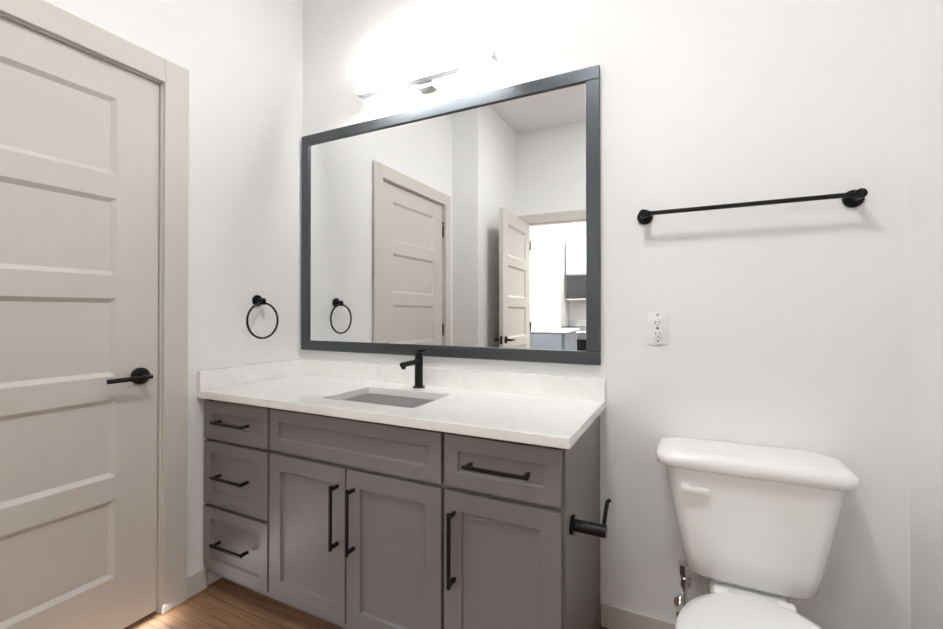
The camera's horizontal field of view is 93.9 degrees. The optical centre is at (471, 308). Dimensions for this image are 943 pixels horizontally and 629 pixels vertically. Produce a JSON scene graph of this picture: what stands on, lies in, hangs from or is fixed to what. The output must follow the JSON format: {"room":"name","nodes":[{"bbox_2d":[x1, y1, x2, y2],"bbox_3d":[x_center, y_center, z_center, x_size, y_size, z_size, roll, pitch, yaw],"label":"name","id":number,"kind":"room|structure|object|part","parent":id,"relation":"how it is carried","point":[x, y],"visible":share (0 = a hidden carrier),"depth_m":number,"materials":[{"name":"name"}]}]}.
{"room":"bathroom","nodes":[
{"label":"bathroom","id":0,"kind":"room"},
{"bbox_2d":[44,0,302,585],"bbox_3d":[-1.282,-0.326,1.661,0.100,3.000,1.543,0,0,26],"label":"wall","id":1,"kind":"structure","parent":0,"point":[241,61],"depth_m":1.98,"materials":[{"name":"paint"}]},
{"bbox_2d":[0,17,158,628],"bbox_3d":[-1.414,0.144,1.341,0.162,2.032,0.830,0,0,26],"label":"door","id":2,"kind":"structure","parent":1,"relation":"in","point":[79,164],"depth_m":1.48,"materials":[{"name":"paint"}]},
{"bbox_3d":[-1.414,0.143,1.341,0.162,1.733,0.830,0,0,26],"label":"left door hardware","id":3,"kind":"part","parent":2,"relation":"part of","materials":[{"name":"black metal"}]},
{"bbox_2d":[0,0,164,82],"bbox_3d":[-1.379,-0.925,1.336,0.018,0.090,0.836,0,0,26],"label":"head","id":4,"kind":"structure","parent":1,"relation":"attached to","point":[45,16],"depth_m":1.48},
{"bbox_2d":[0,12,188,613],"bbox_3d":[-1.403,0.101,1.393,0.118,2.142,0.921,0,0,26],"label":"door frame","id":5,"kind":"structure","parent":1,"relation":"attached to","point":[173,570],"depth_m":1.72,"materials":[{"name":"paint"}]},
{"bbox_2d":[186,568,206,599],"bbox_3d":[-1.137,1.133,1.816,0.013,0.085,0.086,0,0,26],"label":"baseboard","id":6,"kind":"structure","parent":1,"relation":"attached to","point":[196,582],"depth_m":1.81,"materials":[{"name":"paint"}]},
{"bbox_2d":[246,295,278,338],"bbox_3d":[-0.994,0.040,2.071,0.050,0.207,0.174,0,0,26],"label":"towel ring","id":7,"kind":"object","parent":1,"relation":"attached to","point":[258,300],"visible":1,"depth_m":2.06,"materials":[{"name":"black metal"}]},
{"bbox_2d":[124,578,608,628],"bbox_3d":[-2.292,1.183,-0.393,5.100,0.050,6.300,0,0,26],"label":"floor","id":8,"kind":"structure","parent":0,"point":[221,603],"depth_m":1.69,"materials":[{"name":"brown wood"}]},
{"bbox_2d":[197,393,611,628],"bbox_3d":[-0.287,0.771,1.700,1.636,0.806,0.570,0,0,26],"label":"bathroom vanity","id":9,"kind":"object","parent":8,"relation":"on","point":[360,495],"depth_m":1.43,"materials":[{"name":"grey wood"}]},
{"bbox_2d":[197,359,604,444],"bbox_3d":[-0.321,0.314,1.730,1.553,0.110,0.552,0,0,26],"label":"countertop","id":10,"kind":"structure","parent":9,"relation":"on","point":[542,407],"depth_m":1.73,"materials":[{"name":"white stone"}]},
{"bbox_2d":[400,349,425,388],"bbox_3d":[-0.244,0.260,1.867,0.052,0.162,0.175,0,0,26],"label":"faucet","id":11,"kind":"object","parent":10,"relation":"on","point":[420,371],"depth_m":1.89,"materials":[{"name":"black metal"}]},
{"bbox_2d":[656,436,860,628],"bbox_3d":[0.721,0.800,1.105,0.500,0.740,0.744,0,0,26],"label":"toilet","id":12,"kind":"object","parent":8,"relation":"on","point":[757,525],"visible":1,"depth_m":1.24,"materials":[{"name":"white ceramic"}]},
{"bbox_3d":[0.662,0.535,1.304,0.074,0.024,0.028,0,0,26],"label":"flush lever","id":13,"kind":"part","parent":12,"relation":"part of","materials":[{"name":"white plastic"}]},
{"bbox_3d":[0.664,0.789,0.991,0.378,0.041,0.488,0,0,26],"label":"seat","id":14,"kind":"part","parent":12,"relation":"part of","materials":[{"name":"white plastic"}]},
{"bbox_2d":[302,0,910,628],"bbox_3d":[-0.918,-0.321,2.397,5.100,3.000,0.100,0,0,26],"label":"wall","id":15,"kind":"structure","parent":0,"point":[788,326],"depth_m":1.47,"materials":[{"name":"paint"}]},
{"bbox_2d":[355,40,497,111],"bbox_3d":[-0.203,-0.977,1.930,0.694,0.156,0.111,0,0,26],"label":"sconce","id":16,"kind":"object","parent":15,"relation":"attached to","point":[423,77],"visible":0.92,"depth_m":1.91,"materials":[{"name":"white glass"}]},
{"bbox_2d":[359,44,489,92],"bbox_3d":[-0.215,-1.024,1.907,0.666,0.050,0.052,0,0,26],"label":"diffuser","id":17,"kind":"object","parent":16,"relation":"attached to","point":[428,72],"depth_m":1.87,"materials":[{"name":"white"}]},
{"bbox_2d":[301,65,600,364],"bbox_3d":[-0.204,-0.345,1.974,1.522,1.115,0.023,0,0,26],"label":"mirror","id":18,"kind":"object","parent":15,"relation":"attached to","point":[469,227],"visible":1,"depth_m":1.89,"materials":[{"name":"grey mirror"}]},
{"bbox_2d":[601,602,675,628],"bbox_3d":[0.867,1.130,1.440,0.861,0.085,0.013,0,0,26],"label":"baseboard","id":19,"kind":"structure","parent":15,"relation":"attached to","point":[614,617],"depth_m":1.58,"materials":[{"name":"paint"}]},
{"bbox_2d":[647,312,668,344],"bbox_3d":[0.658,0.069,1.554,0.070,0.115,0.009,0,0,26],"label":"electrical outlet","id":20,"kind":"object","parent":15,"relation":"attached to","point":[657,327],"visible":1,"depth_m":1.55,"materials":[{"name":"white plastic"}]},
{"bbox_2d":[637,188,867,224],"bbox_3d":[0.867,-0.328,1.415,0.634,0.052,0.078,0,0,26],"label":"towel rail","id":21,"kind":"object","parent":15,"relation":"attached to","point":[852,198],"visible":1,"depth_m":1.35,"materials":[{"name":"black metal"}]},
{"bbox_2d":[906,0,942,628],"bbox_3d":[-0.073,-0.350,-1.534,0.100,3.000,6.200,0,0,26],"label":"wall","id":22,"kind":"structure","parent":0,"point":[925,125],"depth_m":1.17,"materials":[{"name":"paint"}]}
]}

